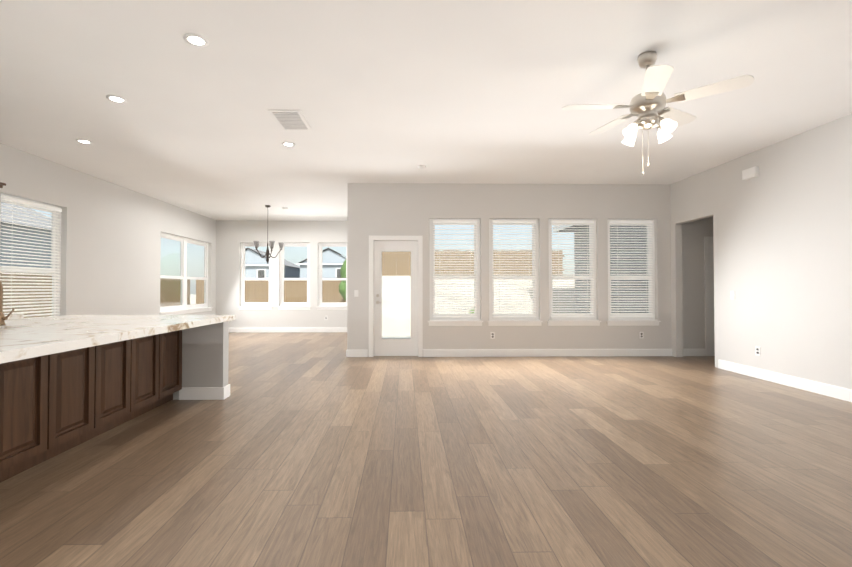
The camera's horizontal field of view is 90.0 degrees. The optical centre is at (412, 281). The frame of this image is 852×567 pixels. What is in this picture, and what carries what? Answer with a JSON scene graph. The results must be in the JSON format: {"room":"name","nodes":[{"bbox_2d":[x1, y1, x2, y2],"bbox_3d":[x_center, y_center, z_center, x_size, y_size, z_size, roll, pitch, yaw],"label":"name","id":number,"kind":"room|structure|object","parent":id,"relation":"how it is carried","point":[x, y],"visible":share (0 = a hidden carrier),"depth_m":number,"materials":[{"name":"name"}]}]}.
{"room":"empty living room","nodes":[
{"label":"empty living room","id":0,"kind":"room"},
{"bbox_2d":[0,143,215,315],"bbox_3d":[-5.309,-0.252,4.711,0.160,3.050,13.760,0,-1,-1],"label":"wall","id":1,"kind":"structure","parent":0,"point":[110,247],"depth_m":7.29,"materials":[{"name":"paint"}]},
{"bbox_2d":[0,193,60,316],"bbox_3d":[-5.314,-0.212,5.940,0.185,1.855,1.120,0,-1,-1],"label":"window","id":2,"kind":"structure","parent":1,"relation":"in","point":[58,241],"depth_m":6.28,"materials":[{"name":"white plastic"}]},
{"bbox_2d":[0,195,61,318],"bbox_3d":[-5.301,-0.269,5.941,0.057,1.674,0.928,0,-1,-1],"label":"window blind","id":3,"kind":"object","parent":2,"relation":"attached to","point":[21,201],"visible":0.81,"depth_m":5.91,"materials":[{"name":"white plastic"}]},
{"bbox_2d":[159,232,188,314],"bbox_3d":[-5.380,-0.158,9.549,0.185,1.795,1.240,0,-1,-1],"label":"window","id":4,"kind":"structure","parent":1,"relation":"in","point":[173,310],"depth_m":9.79,"materials":[{"name":"white plastic"}]},
{"bbox_2d":[185,238,212,312],"bbox_3d":[-5.401,-0.141,10.729,0.185,1.795,1.240,0,-1,-1],"label":"window","id":5,"kind":"structure","parent":1,"relation":"in","point":[194,308],"depth_m":10.77,"materials":[{"name":"white plastic"}]},
{"bbox_2d":[216,220,346,327],"bbox_3d":[-3.289,-0.149,11.708,4.454,3.050,0.160,0,-1,-1],"label":"wall","id":6,"kind":"structure","parent":0,"point":[232,236],"depth_m":11.62,"materials":[{"name":"paint"}]},
{"bbox_2d":[239,243,271,309],"bbox_3d":[-4.286,-0.157,11.672,0.920,1.835,0.185,0,-1,-1],"label":"nook window","id":7,"kind":"structure","parent":6,"relation":"in","point":[249,305],"depth_m":11.70,"materials":[{"name":"white plastic"}]},
{"bbox_2d":[229,327,346,331],"bbox_3d":[-3.288,1.310,11.598,4.134,0.130,0.016,0,-1,-1],"label":"baseboard","id":8,"kind":"structure","parent":6,"relation":"attached to","point":[311,329],"depth_m":11.59,"materials":[{"name":"white wood"}]},
{"bbox_2d":[278,243,309,309],"bbox_3d":[-3.226,-0.157,11.691,0.900,1.835,0.185,0,-1,-1],"label":"nook window","id":9,"kind":"structure","parent":6,"relation":"in","point":[294,305],"depth_m":11.71,"materials":[{"name":"white plastic"}]},
{"bbox_2d":[317,243,346,309],"bbox_3d":[-2.166,-0.157,11.711,0.920,1.835,0.185,0,-1,-1],"label":"nook window","id":10,"kind":"structure","parent":6,"relation":"in","point":[320,273],"depth_m":11.73,"materials":[{"name":"white plastic"}]},
{"bbox_2d":[0,332,851,566],"bbox_3d":[0.883,1.335,4.880,12.550,0.120,13.920,0,-1,-1],"label":"floor","id":11,"kind":"structure","parent":0,"point":[307,449],"depth_m":2.78,"materials":[{"name":"brown wood"}]},
{"bbox_2d":[0,323,229,481],"bbox_3d":[-2.907,0.826,2.936,1.801,0.842,3.636,0,-1,-1],"label":"kitchen island","id":12,"kind":"object","parent":11,"relation":"on","point":[67,382],"depth_m":3.33,"materials":[{"name":"brown wood"}]},
{"bbox_2d":[0,315,235,362],"bbox_3d":[-2.912,0.375,2.954,1.870,0.057,3.740,0,-1,-1],"label":"island countertop","id":13,"kind":"structure","parent":12,"relation":"on","point":[19,338],"depth_m":3.15,"materials":[{"name":"white stone"}]},
{"bbox_2d":[0,281,14,324],"bbox_3d":[-3.335,0.152,3.412,0.149,0.400,0.225,0,-1,-1],"label":"faucet","id":14,"kind":"object","parent":13,"relation":"on","point":[2,319],"visible":1,"depth_m":3.48,"materials":[{"name":"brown metal"}]},
{"bbox_2d":[0,0,851,220],"bbox_3d":[0.883,-1.874,4.927,12.550,0.200,13.920,0,-1,-1],"label":"ceiling","id":15,"kind":"structure","parent":0,"point":[444,91],"depth_m":3.96,"materials":[{"name":"paint"}]},
{"bbox_2d":[76,139,91,143],"bbox_3d":[-4.131,-1.763,5.354,0.170,0.010,0.170,0,-1,-1],"label":"recessed light","id":16,"kind":"object","parent":15,"relation":"in","point":[84,141],"visible":0.98,"depth_m":5.36,"materials":[{"name":"white plastic"}]},
{"bbox_2d":[106,95,126,102],"bbox_3d":[-2.889,-1.780,4.157,0.170,0.010,0.170,0,-1,-1],"label":"recessed light","id":17,"kind":"object","parent":15,"relation":"in","point":[115,98],"visible":1,"depth_m":4.15,"materials":[{"name":"white plastic"}]},
{"bbox_2d":[183,33,208,46],"bbox_3d":[-1.611,-1.795,3.170,0.170,0.010,0.170,0,-1,-1],"label":"recessed light","id":18,"kind":"object","parent":15,"relation":"in","point":[193,39],"visible":1,"depth_m":3.16,"materials":[{"name":"white plastic"}]},
{"bbox_2d":[253,205,283,263],"bbox_3d":[-3.247,-1.050,9.569,0.680,1.310,0.649,0,-1,-1],"label":"chandelier","id":19,"kind":"object","parent":15,"relation":"hanging from","point":[271,245],"visible":1,"depth_m":9.51,"materials":[{"name":"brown metal"}]},
{"bbox_2d":[282,142,294,146],"bbox_3d":[-1.592,-1.761,5.460,0.170,0.010,0.170,0,-1,-1],"label":"recessed light","id":20,"kind":"object","parent":15,"relation":"in","point":[289,144],"visible":1,"depth_m":5.46,"materials":[{"name":"white plastic"}]},
{"bbox_2d":[268,110,311,129],"bbox_3d":[-1.338,-1.768,4.675,0.340,0.020,0.520,0,-1,-1],"label":"ceiling vent","id":21,"kind":"object","parent":15,"relation":"in","point":[290,119],"visible":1,"depth_m":4.62,"materials":[{"name":"white metal"}]},
{"bbox_2d":[562,51,753,175],"bbox_3d":[1.823,-1.321,3.391,1.237,0.952,1.261,0,-1,-1],"label":"ceiling fan","id":22,"kind":"object","parent":15,"relation":"hanging from","point":[647,108],"visible":1,"depth_m":3.30,"materials":[{"name":"silver metal"}]},
{"bbox_2d":[347,183,712,356],"bbox_3d":[2.981,-0.209,7.621,8.256,3.050,0.160,0,-1,-1],"label":"wall","id":23,"kind":"structure","parent":0,"point":[393,209],"depth_m":7.53,"materials":[{"name":"paint"}]},
{"bbox_2d":[374,241,417,355],"bbox_3d":[-0.294,0.290,7.525,0.775,2.033,0.113,0,-1,-1],"label":"patio door","id":24,"kind":"structure","parent":23,"relation":"in","point":[395,347],"depth_m":7.53,"materials":[{"name":"white"}]},
{"bbox_2d":[369,236,422,356],"bbox_3d":[-0.300,0.253,7.546,0.943,2.124,0.178,0,-1,-1],"label":"door frame","id":25,"kind":"structure","parent":23,"relation":"attached to","point":[372,239],"depth_m":7.46,"materials":[{"name":"white wood"}]},
{"bbox_2d":[428,219,482,325],"bbox_3d":[0.749,-0.174,7.563,0.968,1.897,0.185,0,-1,-1],"label":"window","id":26,"kind":"structure","parent":23,"relation":"in","point":[455,321],"depth_m":7.59,"materials":[{"name":"white plastic"}]},
{"bbox_2d":[433,220,476,316],"bbox_3d":[0.749,-0.231,7.551,0.776,1.716,0.057,0,-1,-1],"label":"window blind","id":27,"kind":"object","parent":26,"relation":"attached to","point":[454,221],"visible":1,"depth_m":7.54,"materials":[{"name":"white plastic"}]},
{"bbox_2d":[488,219,542,325],"bbox_3d":[1.800,-0.173,7.582,0.965,1.897,0.185,0,-1,-1],"label":"window","id":28,"kind":"structure","parent":23,"relation":"in","point":[514,321],"depth_m":7.61,"materials":[{"name":"white plastic"}]},
{"bbox_2d":[492,220,535,316],"bbox_3d":[1.800,-0.231,7.570,0.773,1.716,0.057,0,-1,-1],"label":"window blind","id":29,"kind":"object","parent":28,"relation":"attached to","point":[526,222],"visible":0.98,"depth_m":7.56,"materials":[{"name":"white plastic"}]},
{"bbox_2d":[347,349,705,356],"bbox_3d":[2.023,1.249,7.494,6.336,0.130,0.016,0,-1,-1],"label":"baseboard","id":30,"kind":"structure","parent":23,"relation":"attached to","point":[521,352],"depth_m":7.49,"materials":[{"name":"white"}]},
{"bbox_2d":[547,219,600,325],"bbox_3d":[2.846,-0.173,7.601,0.946,1.897,0.185,0,-1,-1],"label":"window","id":31,"kind":"structure","parent":23,"relation":"in","point":[573,321],"depth_m":7.62,"materials":[{"name":"white plastic"}]},
{"bbox_2d":[551,220,593,316],"bbox_3d":[2.847,-0.231,7.589,0.754,1.716,0.057,0,-1,-1],"label":"window blind","id":32,"kind":"object","parent":31,"relation":"attached to","point":[558,222],"visible":1,"depth_m":7.58,"materials":[{"name":"white plastic"}]},
{"bbox_2d":[607,219,660,325],"bbox_3d":[3.903,-0.173,7.620,0.949,1.897,0.185,0,-1,-1],"label":"window","id":33,"kind":"structure","parent":23,"relation":"in","point":[631,321],"depth_m":7.64,"materials":[{"name":"white plastic"}]},
{"bbox_2d":[609,221,652,316],"bbox_3d":[3.903,-0.231,7.608,0.757,1.716,0.057,0,-1,-1],"label":"window blind","id":34,"kind":"object","parent":33,"relation":"attached to","point":[617,239],"visible":0.98,"depth_m":7.60,"materials":[{"name":"white plastic"}]},
{"bbox_2d":[639,332,643,337],"bbox_3d":[4.050,0.945,7.539,0.072,0.116,0.008,0,-1,-1],"label":"electrical outlet","id":35,"kind":"object","parent":23,"relation":"attached to","point":[641,334],"visible":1,"depth_m":7.54,"materials":[{"name":"white plastic"}]},
{"bbox_2d":[704,237,714,355],"bbox_3d":[5.680,0.255,7.575,0.980,2.120,0.016,0,-1,-1],"label":"door frame","id":36,"kind":"structure","parent":23,"relation":"attached to","point":[709,291],"depth_m":7.57,"materials":[{"name":"white"}]},
{"bbox_2d":[670,114,851,388],"bbox_3d":[4.737,-0.281,2.793,0.120,3.050,9.560,0,-1,-1],"label":"wall","id":37,"kind":"structure","parent":0,"point":[782,228],"depth_m":5.33,"materials":[{"name":"paint"}]},
{"bbox_2d":[730,291,734,298],"bbox_3d":[4.611,0.194,6.144,0.008,0.116,0.072,0,-1,-1],"label":"light switch","id":38,"kind":"object","parent":37,"relation":"attached to","point":[732,294],"visible":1,"depth_m":6.14,"materials":[{"name":"white plastic"}]},
{"bbox_2d":[742,166,758,179],"bbox_3d":[4.594,-1.476,5.799,0.056,0.130,0.220,0,-1,-1],"label":"door chime","id":39,"kind":"object","parent":37,"relation":"attached to","point":[750,173],"visible":1,"depth_m":5.76,"materials":[{"name":"white plastic"}]},
{"bbox_2d":[755,346,759,355],"bbox_3d":[4.620,0.927,5.704,0.008,0.116,0.072,0,-1,-1],"label":"electrical outlet","id":40,"kind":"object","parent":37,"relation":"attached to","point":[757,350],"visible":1,"depth_m":5.70,"materials":[{"name":"white plastic"}]},
{"bbox_2d":[718,359,851,401],"bbox_3d":[4.678,1.172,2.280,0.016,0.130,8.260,0,-1,-1],"label":"baseboard","id":41,"kind":"structure","parent":37,"relation":"attached to","point":[837,392],"depth_m":5.21,"materials":[{"name":"white"}]},
{"label":"outside","id":42,"kind":"structure","parent":0,"visible":0},
{"bbox_2d":[190,294,195,304],"bbox_3d":[-0.345,1.785,24.856,120.000,0.170,130.000,0,-1,-1],"label":"ground","id":43,"kind":"structure","parent":42,"point":[192,301],"depth_m":49.76,"materials":[{"name":"white"}]},
{"bbox_2d":[0,202,50,267],"bbox_3d":[-17.247,-1.365,5.591,10.300,5.900,20.800,0,-1,-1],"label":"house","id":44,"kind":"structure","parent":43,"relation":"on","point":[14,225],"depth_m":14.04,"materials":[{"name":"grey"}]},
{"bbox_2d":[0,272,189,317],"bbox_3d":[-9.008,0.637,5.671,0.020,1.900,23.920,0,-1,-1],"label":"fence","id":45,"kind":"object","parent":43,"relation":"on","point":[164,294],"depth_m":10.40,"materials":[{"name":"brown wood"}]},
{"bbox_2d":[196,280,345,303],"bbox_3d":[-5.218,0.841,17.810,7.600,1.850,0.060,0,-1,-1],"label":"fence","id":46,"kind":"object","parent":43,"relation":"on","point":[298,297],"depth_m":17.79,"materials":[{"name":"brown wood"}]},
{"bbox_2d":[245,248,296,277],"bbox_3d":[-19.186,-0.792,54.540,8.000,6.200,10.640,0,-1,-1],"label":"house","id":47,"kind":"structure","parent":43,"relation":"on","point":[258,268],"depth_m":49.59,"materials":[{"name":"grey paint"}]},
{"bbox_2d":[297,248,345,277],"bbox_3d":[-10.106,-0.825,55.706,7.400,6.300,10.640,0,-1,-1],"label":"house","id":48,"kind":"structure","parent":43,"relation":"on","point":[333,269],"depth_m":50.74,"materials":[{"name":"grey paint"}]},
{"bbox_2d":[339,260,345,299],"bbox_3d":[-2.055,0.315,16.451,1.558,2.862,1.368,0,-1,-1],"label":"tree","id":49,"kind":"object","parent":43,"relation":"on","point":[343,284],"depth_m":16.03,"materials":[{"name":"green plant"}]},
{"bbox_2d":[382,336,410,338],"bbox_3d":[3.340,1.416,9.309,8.436,0.110,3.230,0,-1,-1],"label":"patio slab","id":50,"kind":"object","parent":43,"relation":"on","point":[398,337],"depth_m":10.55,"materials":[{"name":"concrete"}]},
{"bbox_2d":[553,225,647,312],"bbox_3d":[7.609,-0.943,10.458,6.520,5.200,5.298,0,-1,-1],"label":"house","id":51,"kind":"structure","parent":43,"relation":"on","point":[619,230],"depth_m":9.90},
{"bbox_2d":[382,276,574,335],"bbox_3d":[12.086,0.948,28.795,27.000,1.960,34.200,0,-1,-1],"label":"ground","id":52,"kind":"structure","parent":42,"point":[389,280],"depth_m":13.81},
{"bbox_2d":[382,250,563,275],"bbox_3d":[2.258,-0.702,15.968,6.880,0.959,0.060,0,-1,-1],"label":"fence","id":53,"kind":"object","parent":52,"relation":"on","point":[398,269],"depth_m":15.93,"materials":[{"name":"brown wood"}]}
]}

